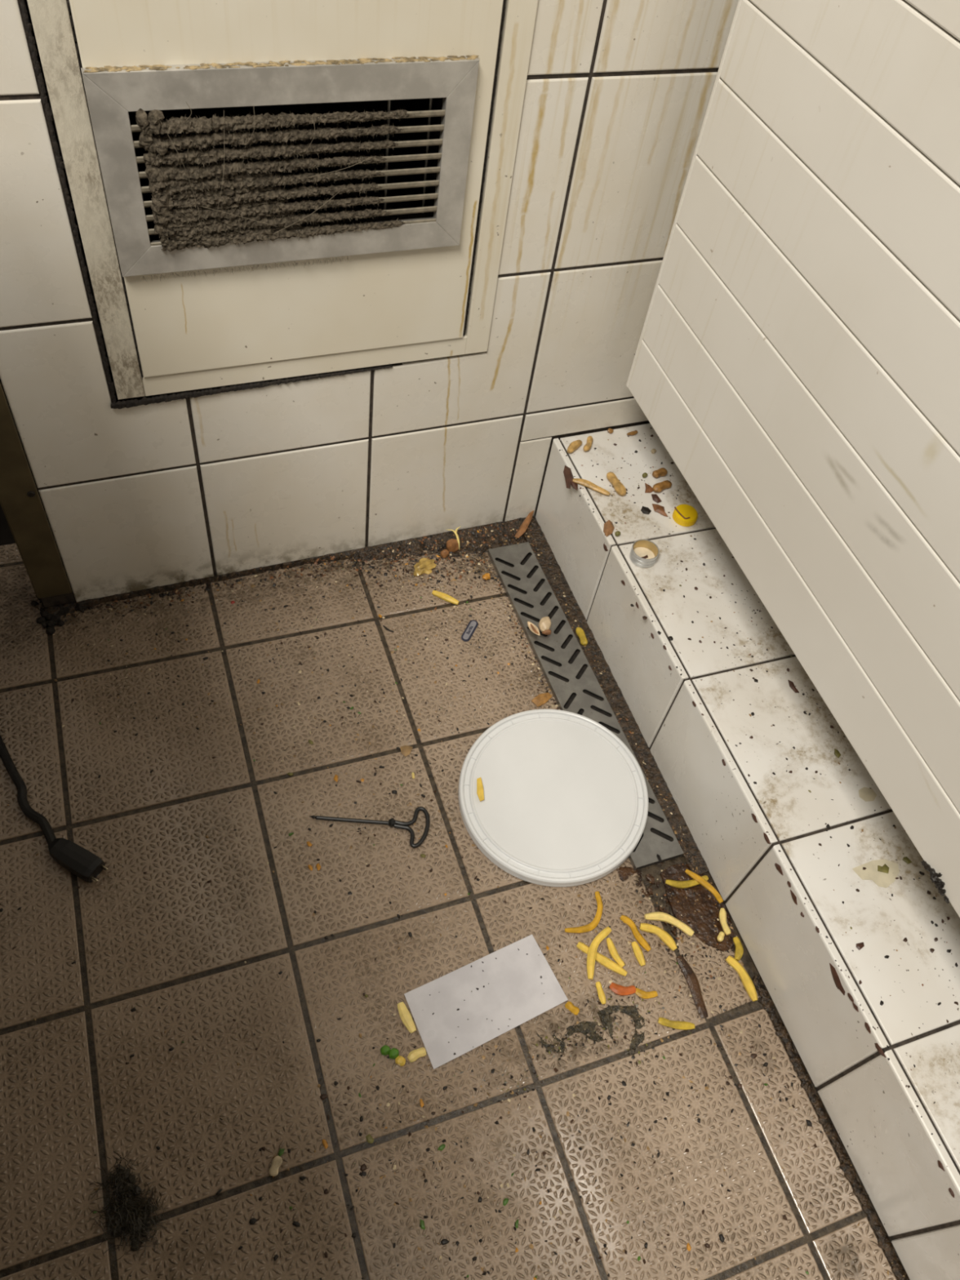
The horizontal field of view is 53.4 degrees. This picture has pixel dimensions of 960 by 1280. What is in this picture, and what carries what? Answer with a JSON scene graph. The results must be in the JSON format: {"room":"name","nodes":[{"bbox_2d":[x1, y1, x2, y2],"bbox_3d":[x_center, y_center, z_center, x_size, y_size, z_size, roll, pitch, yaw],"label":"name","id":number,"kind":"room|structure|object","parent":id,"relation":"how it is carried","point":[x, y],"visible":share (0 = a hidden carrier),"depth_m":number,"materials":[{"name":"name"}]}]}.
{"room":"commercial kitchen","nodes":[
{"label":"commercial kitchen","id":0,"kind":"room"},
{"bbox_2d":[0,0,738,608],"bbox_3d":[0.353,-1.010,0.514,1.676,2.520,0.130,-13,56,-17],"label":"wall","id":1,"kind":"structure","parent":0,"point":[618,93],"depth_m":1.08,"materials":[{"name":"tile"}]},
{"bbox_2d":[0,504,15,546],"bbox_3d":[-1.429,-0.058,0.873,1.820,0.351,0.032,-13,56,-17],"label":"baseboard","id":2,"kind":"structure","parent":1,"relation":"attached to","point":[6,537],"depth_m":1.25,"materials":[{"name":"black"}]},
{"bbox_2d":[0,382,71,598],"bbox_3d":[-0.477,-0.488,0.721,0.040,1.269,0.137,-13,56,-17],"label":"trim","id":3,"kind":"structure","parent":1,"relation":"attached to","point":[20,502],"depth_m":1.07,"materials":[{"name":"wood"}]},
{"bbox_2d":[24,0,537,399],"bbox_3d":[-0.150,-0.494,0.811,0.420,0.648,0.017,-13,56,-17],"label":"access hatch","id":4,"kind":"object","parent":1,"relation":"attached to","point":[198,331],"visible":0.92,"depth_m":0.92,"materials":[{"name":"paint"}]},
{"bbox_2d":[20,0,505,408],"bbox_3d":[-0.182,-0.406,0.910,0.397,0.400,0.008,-13,56,-17],"label":"panel gap","id":5,"kind":"object","parent":4,"relation":"attached to","point":[60,166],"visible":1,"depth_m":0.94,"materials":[{"name":"black"}]},
{"bbox_2d":[80,54,479,280],"bbox_3d":[-0.184,-0.465,0.898,0.336,0.186,0.130,-13,56,-17],"label":"vent grille","id":6,"kind":"object","parent":4,"relation":"attached to","point":[213,165],"visible":1,"depth_m":0.86,"materials":[{"name":"metal"}]},
{"bbox_2d":[0,319,908,1279],"bbox_3d":[-0.291,0.941,0.578,3.600,0.120,3.600,-12,56,-17],"label":"floor","id":7,"kind":"structure","parent":0,"point":[172,944],"depth_m":0.97,"materials":[{"name":"tile"}]},
{"bbox_2d":[0,734,108,882],"bbox_3d":[-0.515,0.144,1.063,0.039,0.019,0.343,-32,64,-28],"label":"plug","id":8,"kind":"object","parent":7,"relation":"on","point":[81,862],"visible":1,"depth_m":1.01,"materials":[{"name":"black rubber"}]},
{"bbox_2d":[30,595,86,634],"bbox_3d":[-0.528,-0.040,1.208,0.073,0.014,0.069,-13,56,-17],"label":"dirt","id":9,"kind":"object","parent":7,"relation":"on","point":[53,620],"visible":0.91,"depth_m":1.20,"materials":[{"name":"soil"}]},
{"bbox_2d":[87,1145,170,1266],"bbox_3d":[-0.314,0.491,0.836,0.060,0.012,0.102,-29,62,-26],"label":"clump","id":10,"kind":"object","parent":7,"relation":"on","point":[129,1215],"visible":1,"depth_m":0.83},
{"bbox_2d":[248,1217,257,1224],"bbox_3d":[-0.200,0.512,0.841,0.007,0.002,0.005,-13,56,-17],"label":"food fleck","id":11,"kind":"object","parent":7,"relation":"on","point":[252,1221],"visible":1,"depth_m":0.84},
{"bbox_2d":[269,1155,282,1176],"bbox_3d":[-0.186,0.478,0.868,0.009,0.004,0.017,17,52,5],"label":"strip","id":12,"kind":"object","parent":7,"relation":"on","point":[277,1162],"visible":1,"depth_m":0.87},
{"bbox_2d":[277,1148,284,1156],"bbox_3d":[-0.182,0.469,0.875,0.004,0.002,0.007,19,53,6],"label":"leaf tip","id":13,"kind":"object","parent":7,"relation":"on","point":[280,1153],"visible":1,"depth_m":0.87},
{"bbox_2d":[44,515,538,621],"bbox_3d":[-0.218,-0.078,1.284,0.680,0.012,0.086,-13,56,-17],"label":"dirt","id":14,"kind":"structure","parent":7,"relation":"on","point":[415,547],"depth_m":1.33,"materials":[{"name":"soil"}]},
{"bbox_2d":[514,510,533,537],"bbox_3d":[0.066,-0.169,1.385,0.010,0.013,0.053,24,53,10],"label":"onion skin","id":15,"kind":"object","parent":14,"relation":"on","point":[525,524],"visible":1,"depth_m":1.38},
{"bbox_2d":[53,517,537,627],"bbox_3d":[-0.208,-0.060,1.270,0.667,0.010,0.135,-13,56,-17],"label":"crumbs","id":16,"kind":"object","parent":7,"relation":"on","point":[380,550],"visible":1,"depth_m":1.32,"materials":[{"name":"brown plant"}]},
{"bbox_2d":[292,1220,300,1226],"bbox_3d":[-0.162,0.516,0.843,0.007,0.002,0.004,20,53,7],"label":"food fleck","id":17,"kind":"object","parent":7,"relation":"on","point":[295,1224],"visible":1,"depth_m":0.84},
{"bbox_2d":[322,1139,328,1148],"bbox_3d":[-0.144,0.466,0.884,0.004,0.002,0.009,-26,61,-25],"label":"crumb","id":18,"kind":"object","parent":7,"relation":"on","point":[324,1142],"visible":1,"depth_m":0.88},
{"bbox_2d":[360,1163,367,1171],"bbox_3d":[-0.107,0.484,0.876,0.006,0.002,0.005,-25,60,-25],"label":"food fleck","id":19,"kind":"object","parent":7,"relation":"on","point":[363,1166],"visible":1,"depth_m":0.88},
{"bbox_2d":[365,1133,373,1143],"bbox_3d":[-0.103,0.466,0.890,0.006,0.002,0.009,-34,64,-29],"label":"herb fleck","id":20,"kind":"object","parent":7,"relation":"on","point":[370,1140],"visible":1,"depth_m":0.89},
{"bbox_2d":[310,806,430,848],"bbox_3d":[-0.122,0.215,1.074,0.134,0.011,0.050,-3,53,-10],"label":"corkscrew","id":21,"kind":"object","parent":7,"relation":"on","point":[392,822],"visible":1,"depth_m":1.08,"materials":[{"name":"black paint"}]},
{"bbox_2d":[380,1044,390,1055],"bbox_3d":[-0.093,0.402,0.936,0.010,0.006,0.009,-13,56,-17],"label":"pea skin","id":22,"kind":"object","parent":7,"relation":"on","point":[384,1050],"visible":1,"depth_m":0.93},
{"bbox_2d":[388,1048,399,1059],"bbox_3d":[-0.085,0.405,0.934,0.011,0.007,0.010,-13,56,-17],"label":"pea skin","id":23,"kind":"object","parent":7,"relation":"on","point":[393,1053],"visible":1,"depth_m":0.93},
{"bbox_2d":[395,1055,405,1066],"bbox_3d":[-0.078,0.411,0.932,0.011,0.008,0.008,26,54,11],"label":"stub","id":24,"kind":"object","parent":7,"relation":"on","point":[400,1060],"visible":1,"depth_m":0.93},
{"bbox_2d":[400,745,413,756],"bbox_3d":[-0.087,0.132,1.145,0.016,0.003,0.015,-13,56,-17],"label":"onion skin","id":25,"kind":"object","parent":7,"relation":"on","point":[406,750],"visible":1,"depth_m":1.15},
{"bbox_2d":[397,1001,416,1033],"bbox_3d":[-0.074,0.378,0.956,0.010,0.007,0.031,-23,59,-23],"label":"fry","id":26,"kind":"object","parent":7,"relation":"on","point":[405,1015],"visible":1,"depth_m":0.95,"materials":[{"name":"food"}]},
{"bbox_2d":[407,1047,426,1062],"bbox_3d":[-0.062,0.407,0.937,0.019,0.008,0.010,-13,56,-17],"label":"fry","id":27,"kind":"object","parent":7,"relation":"on","point":[413,1055],"visible":1,"depth_m":0.94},
{"bbox_2d":[420,1219,425,1229],"bbox_3d":[-0.052,0.523,0.854,0.004,0.002,0.009,-6,54,-13],"label":"herb fleck","id":28,"kind":"object","parent":7,"relation":"on","point":[422,1223],"visible":1,"depth_m":0.85,"materials":[{"name":"green plant"}]},
{"bbox_2d":[413,557,436,576],"bbox_3d":[-0.078,-0.102,1.323,0.037,0.013,0.027,-13,56,-17],"label":"grease glob","id":29,"kind":"object","parent":7,"relation":"on","point":[425,566],"visible":1,"depth_m":1.32,"materials":[{"name":"food"}]},
{"bbox_2d":[0,549,888,1279],"bbox_3d":[-0.126,0.296,1.016,0.782,0.002,0.991,-13,56,-17],"label":"crumbs","id":30,"kind":"object","parent":7,"relation":"on","point":[624,1083],"visible":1,"depth_m":0.98,"materials":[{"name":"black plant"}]},
{"bbox_2d":[440,549,448,558],"bbox_3d":[-0.050,-0.122,1.342,0.013,0.011,0.011,-30,62,-27],"label":"onion piece","id":31,"kind":"object","parent":7,"relation":"on","point":[444,553],"visible":1,"depth_m":1.34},
{"bbox_2d":[440,1239,448,1244],"bbox_3d":[-0.031,0.535,0.849,0.008,0.002,0.004,-13,56,-17],"label":"food fleck","id":32,"kind":"object","parent":7,"relation":"on","point":[443,1242],"visible":1,"depth_m":0.85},
{"bbox_2d":[431,590,459,604],"bbox_3d":[-0.046,-0.058,1.294,0.039,0.008,0.009,25,53,11],"label":"fry","id":33,"kind":"object","parent":7,"relation":"on","point":[443,596],"visible":1,"depth_m":1.29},
{"bbox_2d":[445,538,458,552],"bbox_3d":[-0.038,-0.134,1.350,0.020,0.020,0.018,-13,56,-17],"label":"onion piece","id":34,"kind":"object","parent":7,"relation":"on","point":[452,544],"visible":1,"depth_m":1.34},
{"bbox_2d":[449,529,459,548],"bbox_3d":[-0.035,-0.144,1.346,0.010,0.009,0.038,-25,60,-24],"label":"straw sliver","id":35,"kind":"object","parent":34,"relation":"on","point":[453,531],"visible":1,"depth_m":1.34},
{"bbox_2d":[461,619,478,641],"bbox_3d":[-0.014,-0.013,1.268,0.012,0.002,0.039,22,53,9],"label":"tag","id":36,"kind":"object","parent":7,"relation":"on","point":[471,627],"visible":1,"depth_m":1.27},
{"bbox_2d":[404,934,568,1069],"bbox_3d":[0.005,0.367,0.980,0.155,0.002,0.078,-19,58,-21],"label":"paper slip","id":37,"kind":"object","parent":7,"relation":"on","point":[515,991],"visible":1,"depth_m":0.98,"materials":[{"name":"paper"}]},
{"bbox_2d":[422,948,542,1067],"bbox_3d":[0.004,0.367,0.978,0.149,0.001,0.072,-22,59,-23],"label":"crumbs","id":38,"kind":"object","parent":37,"relation":"on","point":[458,1009],"visible":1,"depth_m":0.98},
{"bbox_2d":[482,573,490,579],"bbox_3d":[0.009,-0.088,1.326,0.012,0.008,0.011,-13,56,-17],"label":"crumb","id":39,"kind":"object","parent":7,"relation":"on","point":[486,576],"visible":1,"depth_m":1.32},
{"bbox_2d":[475,555,559,709],"bbox_3d":[0.048,-0.011,1.276,0.029,0.002,0.280,-13,56,-17],"label":"crumbs","id":40,"kind":"object","parent":7,"relation":"on","point":[488,565],"visible":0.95,"depth_m":1.27,"materials":[{"name":"brown plant"}]},
{"bbox_2d":[531,692,551,706],"bbox_3d":[0.079,0.074,1.213,0.027,0.004,0.015,-32,63,-28],"label":"onion skin","id":41,"kind":"object","parent":7,"relation":"on","point":[541,699],"visible":1,"depth_m":1.21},
{"bbox_2d":[537,1033,564,1053],"bbox_3d":[0.072,0.407,0.964,0.030,0.005,0.021,4,53,-5],"label":"sludge smudge","id":42,"kind":"object","parent":7,"relation":"on","point":[550,1049],"visible":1,"depth_m":0.96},
{"bbox_2d":[457,708,648,887],"bbox_3d":[0.086,0.179,1.121,0.224,0.026,0.224,2,53,-7],"label":"lid","id":43,"kind":"object","parent":7,"relation":"on","point":[565,803],"visible":1,"depth_m":1.11,"materials":[{"name":"white plastic"}]},
{"bbox_2d":[476,777,484,801],"bbox_3d":[0.000,0.173,1.105,0.008,0.002,0.031,1,53,-8],"label":"fry","id":44,"kind":"object","parent":43,"relation":"on","point":[480,793],"visible":1,"depth_m":1.10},
{"bbox_2d":[459,986,671,1105],"bbox_3d":[0.090,0.410,0.961,0.226,0.002,0.089,-13,56,-17],"label":"crumbs","id":45,"kind":"object","parent":7,"relation":"on","point":[636,1005],"visible":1,"depth_m":0.96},
{"bbox_2d":[564,1001,579,1015],"bbox_3d":[0.095,0.379,0.983,0.016,0.006,0.008,33,55,16],"label":"fry","id":46,"kind":"object","parent":7,"relation":"on","point":[569,1006],"visible":1,"depth_m":0.98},
{"bbox_2d":[564,891,602,933],"bbox_3d":[0.119,0.303,1.045,0.025,0.005,0.063,37,57,19],"label":"fry","id":47,"kind":"object","parent":7,"relation":"on","point":[593,924],"visible":1,"depth_m":1.04,"materials":[{"name":"food"}]},
{"bbox_2d":[487,542,684,871],"bbox_3d":[0.122,0.062,1.228,0.062,0.010,0.499,-12,56,-17],"label":"drain cover","id":48,"kind":"object","parent":7,"relation":"on","point":[575,688],"visible":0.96,"depth_m":1.25,"materials":[{"name":"metal"}]},
{"bbox_2d":[527,621,539,635],"bbox_3d":[0.071,-0.014,1.266,0.011,0.006,0.026,-13,56,-17],"label":"garlic skin","id":49,"kind":"object","parent":48,"relation":"on","point":[532,627],"visible":1,"depth_m":1.27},
{"bbox_2d":[537,616,551,635],"bbox_3d":[0.087,-0.020,1.269,0.018,0.016,0.026,-13,56,-17],"label":"garlic clove","id":50,"kind":"object","parent":48,"relation":"on","point":[544,624],"visible":1,"depth_m":1.26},
{"bbox_2d":[595,982,605,1004],"bbox_3d":[0.126,0.368,0.996,0.007,0.006,0.023,-6,54,-13],"label":"fry","id":51,"kind":"object","parent":7,"relation":"on","point":[601,994],"visible":1,"depth_m":0.99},
{"bbox_2d":[576,941,627,976],"bbox_3d":[0.130,0.340,1.016,0.059,0.008,0.009,28,54,13],"label":"fry","id":52,"kind":"object","parent":7,"relation":"on","point":[602,960],"visible":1,"depth_m":1.01,"materials":[{"name":"food"}]},
{"bbox_2d":[586,926,611,979],"bbox_3d":[0.123,0.331,1.014,0.015,0.007,0.062,24,53,10],"label":"fry","id":53,"kind":"object","parent":52,"relation":"on","point":[591,956],"visible":1,"depth_m":1.01,"materials":[{"name":"food"}]},
{"bbox_2d":[561,1004,644,1055],"bbox_3d":[0.129,0.404,0.975,0.095,0.007,0.068,-13,56,-17],"label":"sludge smudge","id":54,"kind":"object","parent":7,"relation":"on","point":[588,1027],"visible":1,"depth_m":0.98,"materials":[{"name":"soil"}]},
{"bbox_2d":[606,937,625,967],"bbox_3d":[0.144,0.335,1.023,0.008,0.007,0.034,-18,57,-20],"label":"fry","id":55,"kind":"object","parent":7,"relation":"on","point":[612,950],"visible":1,"depth_m":1.02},
{"bbox_2d":[523,524,709,875],"bbox_3d":[0.165,0.051,1.240,0.028,0.006,0.556,-12,56,-17],"label":"dirt strip","id":56,"kind":"object","parent":7,"relation":"on","point":[607,679],"visible":1,"depth_m":1.22,"materials":[{"name":"soil"}]},
{"bbox_2d":[575,626,587,645],"bbox_3d":[0.136,-0.005,1.272,0.011,0.008,0.029,-10,55,-15],"label":"scrap","id":57,"kind":"object","parent":56,"relation":"on","point":[580,632],"visible":1,"depth_m":1.27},
{"bbox_2d":[525,527,700,873],"bbox_3d":[0.162,0.051,1.240,0.028,0.004,0.557,-11,55,-16],"label":"crumbs","id":58,"kind":"object","parent":56,"relation":"on","point":[562,596],"visible":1,"depth_m":1.21,"materials":[{"name":"brown plant"}]},
{"bbox_2d":[608,982,635,995],"bbox_3d":[0.150,0.367,1.000,0.029,0.006,0.012,9,52,-2],"label":"carrot strip","id":59,"kind":"object","parent":7,"relation":"on","point":[618,989],"visible":1,"depth_m":1.00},
{"bbox_2d":[619,915,651,951],"bbox_3d":[0.170,0.318,1.039,0.010,0.006,0.047,-26,61,-25],"label":"fry","id":60,"kind":"object","parent":7,"relation":"on","point":[642,941],"visible":1,"depth_m":1.04,"materials":[{"name":"food"}]},
{"bbox_2d":[631,941,645,966],"bbox_3d":[0.170,0.337,1.025,0.008,0.008,0.026,-13,56,-17],"label":"fry","id":61,"kind":"object","parent":7,"relation":"on","point":[637,952],"visible":1,"depth_m":1.02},
{"bbox_2d":[616,866,676,936],"bbox_3d":[0.187,0.292,1.069,0.056,0.006,0.103,-13,56,-17],"label":"brown spill","id":62,"kind":"object","parent":7,"relation":"on","point":[624,873],"visible":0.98,"depth_m":1.08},
{"bbox_2d":[635,987,657,999],"bbox_3d":[0.174,0.371,1.001,0.026,0.005,0.010,10,52,-1],"label":"fry","id":63,"kind":"object","parent":7,"relation":"on","point":[641,993],"visible":1,"depth_m":1.00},
{"bbox_2d":[639,923,677,951],"bbox_3d":[0.195,0.321,1.040,0.046,0.009,0.014,30,55,14],"label":"fry","id":64,"kind":"object","parent":7,"relation":"on","point":[665,937],"visible":1,"depth_m":1.04,"materials":[{"name":"food"}]},
{"bbox_2d":[644,911,694,936],"bbox_3d":[0.208,0.309,1.048,0.056,0.008,0.014,19,53,6],"label":"fry","id":65,"kind":"object","parent":7,"relation":"on","point":[655,916],"visible":1,"depth_m":1.05,"materials":[{"name":"food"}]},
{"bbox_2d":[657,1017,694,1030],"bbox_3d":[0.203,0.397,0.986,0.038,0.005,0.009,11,52,0],"label":"fry","id":66,"kind":"object","parent":7,"relation":"on","point":[682,1025],"visible":1,"depth_m":0.98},
{"bbox_2d":[675,955,707,1018],"bbox_3d":[0.227,0.367,1.012,0.013,0.006,0.067,-10,55,-15],"label":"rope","id":67,"kind":"object","parent":7,"relation":"on","point":[691,980],"visible":1,"depth_m":1.01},
{"bbox_2d":[659,862,735,951],"bbox_3d":[0.243,0.300,1.069,0.063,0.006,0.107,-13,56,-17],"label":"dirt","id":68,"kind":"object","parent":7,"relation":"on","point":[706,923],"visible":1,"depth_m":1.07,"materials":[{"name":"soil"}]},
{"bbox_2d":[665,875,708,888],"bbox_3d":[0.234,0.274,1.077,0.051,0.006,0.012,-3,54,-11],"label":"fry","id":69,"kind":"object","parent":68,"relation":"on","point":[678,884],"visible":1,"depth_m":1.07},
{"bbox_2d":[684,869,723,903],"bbox_3d":[0.253,0.275,1.073,0.010,0.006,0.052,-36,65,-30],"label":"fry","id":70,"kind":"object","parent":69,"relation":"on","point":[698,878],"visible":1,"depth_m":1.07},
{"bbox_2d":[628,862,746,996],"bbox_3d":[0.234,0.315,1.054,0.093,0.003,0.139,-13,56,-17],"label":"crumbs","id":71,"kind":"object","parent":68,"relation":"on","point":[637,891],"visible":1,"depth_m":1.05,"materials":[{"name":"brown plant"}]},
{"bbox_2d":[716,931,724,942],"bbox_3d":[0.264,0.325,1.047,0.007,0.006,0.010,27,54,12],"label":"fry","id":72,"kind":"object","parent":68,"relation":"on","point":[720,937],"visible":1,"depth_m":1.04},
{"bbox_2d":[719,907,731,935],"bbox_3d":[0.270,0.311,1.056,0.009,0.007,0.030,-1,53,-9],"label":"fry","id":73,"kind":"object","parent":68,"relation":"on","point":[722,915],"visible":1,"depth_m":1.05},
{"bbox_2d":[719,1234,724,1242],"bbox_3d":[0.222,0.549,0.875,0.005,0.002,0.007,-13,56,-17],"label":"food fleck","id":74,"kind":"object","parent":7,"relation":"on","point":[721,1236],"visible":1,"depth_m":0.88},
{"bbox_2d":[733,937,743,960],"bbox_3d":[0.282,0.337,1.041,0.010,0.006,0.026,8,52,-3],"label":"fry","id":75,"kind":"object","parent":7,"relation":"on","point":[739,950],"visible":1,"depth_m":1.04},
{"bbox_2d":[725,955,757,1001],"bbox_3d":[0.282,0.361,1.022,0.012,0.009,0.052,-19,58,-21],"label":"fry","id":76,"kind":"object","parent":7,"relation":"on","point":[747,982],"visible":1,"depth_m":1.02,"materials":[{"name":"food"}]},
{"bbox_2d":[535,423,959,1279],"bbox_3d":[0.616,0.312,1.007,0.600,0.172,1.579,-11,55,-16],"label":"tiled ledge","id":77,"kind":"object","parent":7,"relation":"on","point":[892,1150],"depth_m":1.00,"materials":[{"name":"tile"}]},
{"bbox_2d":[563,465,577,490],"bbox_3d":[0.118,-0.212,1.242,0.016,0.003,0.046,0,53,-8],"label":"dry leaf","id":78,"kind":"object","parent":77,"relation":"on","point":[567,473],"visible":1,"depth_m":1.24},
{"bbox_2d":[567,440,582,453],"bbox_3d":[0.126,-0.259,1.277,0.012,0.008,0.030,33,55,16],"label":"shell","id":79,"kind":"object","parent":77,"relation":"on","point":[573,446],"visible":1,"depth_m":1.27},
{"bbox_2d":[582,435,592,451],"bbox_3d":[0.146,-0.264,1.283,0.009,0.006,0.031,18,53,6],"label":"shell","id":80,"kind":"object","parent":77,"relation":"on","point":[587,446],"visible":1,"depth_m":1.28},
{"bbox_2d":[572,478,610,495],"bbox_3d":[0.144,-0.199,1.233,0.052,0.006,0.011,24,53,10],"label":"fry","id":81,"kind":"object","parent":77,"relation":"on","point":[584,482],"visible":1,"depth_m":1.23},
{"bbox_2d":[603,520,614,536],"bbox_3d":[0.162,-0.141,1.192,0.014,0.005,0.030,11,52,0],"label":"dry leaf","id":82,"kind":"object","parent":77,"relation":"on","point":[608,528],"visible":1,"depth_m":1.19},
{"bbox_2d":[606,471,626,495],"bbox_3d":[0.177,-0.203,1.240,0.014,0.011,0.041,-13,56,-17],"label":"shell","id":83,"kind":"object","parent":77,"relation":"on","point":[620,488],"visible":1,"depth_m":1.23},
{"bbox_2d":[626,430,637,435],"bbox_3d":[0.209,-0.283,1.309,0.017,0.004,0.006,-22,59,-23],"label":"peel","id":84,"kind":"object","parent":77,"relation":"on","point":[633,433],"visible":1,"depth_m":1.31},
{"bbox_2d":[640,506,651,514],"bbox_3d":[0.213,-0.166,1.221,0.013,0.003,0.013,21,53,8],"label":"dry leaf","id":85,"kind":"object","parent":77,"relation":"on","point":[646,510],"visible":1,"depth_m":1.22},
{"bbox_2d":[644,483,653,493],"bbox_3d":[0.222,-0.199,1.247,0.013,0.004,0.018,9,52,-2],"label":"dry leaf","id":86,"kind":"object","parent":77,"relation":"on","point":[649,489],"visible":1,"depth_m":1.24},
{"bbox_2d":[651,493,661,502],"bbox_3d":[0.228,-0.185,1.237,0.010,0.004,0.017,-13,56,-17],"label":"dry leaf","id":87,"kind":"object","parent":77,"relation":"on","point":[655,498],"visible":1,"depth_m":1.24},
{"bbox_2d":[652,467,667,478],"bbox_3d":[0.238,-0.221,1.264,0.021,0.010,0.012,-23,60,-24],"label":"peanut","id":88,"kind":"object","parent":77,"relation":"on","point":[661,472],"visible":1,"depth_m":1.26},
{"bbox_2d":[652,503,667,516],"bbox_3d":[0.231,-0.168,1.224,0.015,0.004,0.024,-5,54,-12],"label":"dry leaf","id":89,"kind":"object","parent":77,"relation":"on","point":[659,508],"visible":1,"depth_m":1.22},
{"bbox_2d":[652,480,671,493],"bbox_3d":[0.238,-0.201,1.248,0.029,0.010,0.013,-27,61,-25],"label":"peanut","id":90,"kind":"object","parent":77,"relation":"on","point":[657,487],"visible":1,"depth_m":1.24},
{"bbox_2d":[674,506,689,519],"bbox_3d":[0.255,-0.160,1.209,0.025,0.002,0.007,41,58,21],"label":"twig","id":91,"kind":"object","parent":77,"relation":"on","point":[675,508],"visible":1,"depth_m":1.21,"materials":[{"name":"brown plant"}]},
{"bbox_2d":[559,427,958,1166],"bbox_3d":[0.357,0.096,1.044,0.189,0.002,0.991,-11,55,-16],"label":"crumbs","id":92,"kind":"object","parent":77,"relation":"on","point":[616,522],"visible":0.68,"depth_m":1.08,"materials":[{"name":"brown plant"}]},
{"bbox_2d":[763,832,770,844],"bbox_3d":[0.288,0.200,0.960,0.002,0.005,0.013,-13,56,-17],"label":"chip","id":93,"kind":"object","parent":77,"relation":"attached to","point":[766,837],"visible":1,"depth_m":0.96,"materials":[{"name":"brown"}]},
{"bbox_2d":[774,862,782,875],"bbox_3d":[0.297,0.228,0.948,0.002,0.008,0.014,-13,56,-17],"label":"chip","id":94,"kind":"object","parent":77,"relation":"attached to","point":[778,867],"visible":1,"depth_m":0.95,"materials":[{"name":"brown"}]},
{"bbox_2d":[626,0,959,917],"bbox_3d":[0.670,0.066,0.593,0.450,0.825,1.550,-11,55,-16],"label":"panel","id":95,"kind":"object","parent":77,"relation":"on","point":[797,358],"visible":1,"depth_m":0.82,"materials":[{"name":"plastic"}]},
{"bbox_2d":[920,860,949,903],"bbox_3d":[0.391,0.204,0.816,0.008,0.016,0.041,-7,54,-14],"label":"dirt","id":96,"kind":"structure","parent":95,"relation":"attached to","point":[935,878],"depth_m":0.81,"materials":[{"name":"soil"}]},
{"bbox_2d":[787,680,799,693],"bbox_3d":[0.353,0.052,1.076,0.007,0.002,0.019,-13,56,-17],"label":"dry leaf","id":97,"kind":"object","parent":77,"relation":"on","point":[792,686],"visible":1,"depth_m":1.07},
{"bbox_2d":[790,889,797,905],"bbox_3d":[0.306,0.251,0.932,0.002,0.007,0.015,-13,56,-17],"label":"chip","id":98,"kind":"object","parent":77,"relation":"attached to","point":[793,896],"visible":1,"depth_m":0.93,"materials":[{"name":"brown"}]},
{"bbox_2d":[829,963,841,986],"bbox_3d":[0.331,0.314,0.891,0.002,0.013,0.022,-11,55,-16],"label":"chip","id":99,"kind":"object","parent":77,"relation":"attached to","point":[834,974],"visible":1,"depth_m":0.89,"materials":[{"name":"red plant"}]},
{"bbox_2d":[834,748,840,757],"bbox_3d":[0.385,0.122,1.028,0.006,0.002,0.012,-13,56,-17],"label":"dry leaf","id":100,"kind":"object","parent":77,"relation":"on","point":[837,753],"visible":1,"depth_m":1.03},
{"bbox_2d":[835,982,844,995],"bbox_3d":[0.333,0.321,0.888,0.002,0.010,0.020,-11,55,-16],"label":"chip","id":101,"kind":"object","parent":77,"relation":"attached to","point":[839,987],"visible":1,"depth_m":0.88,"materials":[{"name":"brown"}]},
{"bbox_2d":[856,942,864,950],"bbox_3d":[0.358,0.288,0.898,0.010,0.002,0.006,-13,56,-17],"label":"dry leaf","id":102,"kind":"object","parent":77,"relation":"on","point":[860,945],"visible":1,"depth_m":0.90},
{"bbox_2d":[858,786,876,801],"bbox_3d":[0.406,0.162,1.002,0.020,0.001,0.017,-13,56,-17],"label":"smear","id":103,"kind":"object","parent":77,"relation":"on","point":[868,794],"visible":1,"depth_m":1.00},
{"bbox_2d":[864,1022,871,1033],"bbox_3d":[0.348,0.348,0.857,0.002,0.005,0.010,-13,56,-17],"label":"chip","id":104,"kind":"object","parent":77,"relation":"attached to","point":[867,1026],"visible":1,"depth_m":0.86,"materials":[{"name":"brown ceramic"}]},
{"bbox_2d":[852,858,899,888],"bbox_3d":[0.397,0.232,0.947,0.049,0.001,0.029,-13,56,-17],"label":"smear","id":105,"kind":"object","parent":77,"relation":"on","point":[882,879],"visible":1,"depth_m":0.95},
{"bbox_2d":[877,863,888,873],"bbox_3d":[0.402,0.227,0.951,0.012,0.002,0.010,12,52,1],"label":"dry leaf","id":106,"kind":"object","parent":105,"relation":"on","point":[885,868],"visible":1,"depth_m":0.95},
{"bbox_2d":[874,1043,885,1057],"bbox_3d":[0.354,0.364,0.846,0.002,0.006,0.014,-13,56,-17],"label":"chip","id":107,"kind":"object","parent":77,"relation":"attached to","point":[878,1048],"visible":1,"depth_m":0.84,"materials":[{"name":"brown ceramic"}]},
{"bbox_2d":[902,856,911,863],"bbox_3d":[0.429,0.221,0.959,0.008,0.002,0.007,-13,56,-17],"label":"dry leaf","id":108,"kind":"object","parent":77,"relation":"on","point":[906,859],"visible":1,"depth_m":0.96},
{"bbox_2d":[937,1160,944,1171],"bbox_3d":[0.384,0.439,0.796,0.002,0.005,0.009,-13,56,-17],"label":"chip","id":109,"kind":"object","parent":77,"relation":"attached to","point":[940,1166],"visible":1,"depth_m":0.80,"materials":[{"name":"brown ceramic"}]},
{"bbox_2d":[752,975,908,1279],"bbox_3d":[0.354,0.505,0.928,0.017,0.009,0.370,-11,55,-16],"label":"dirt","id":110,"kind":"object","parent":7,"relation":"on","point":[883,1242],"visible":1,"depth_m":0.94,"materials":[{"name":"soil"}]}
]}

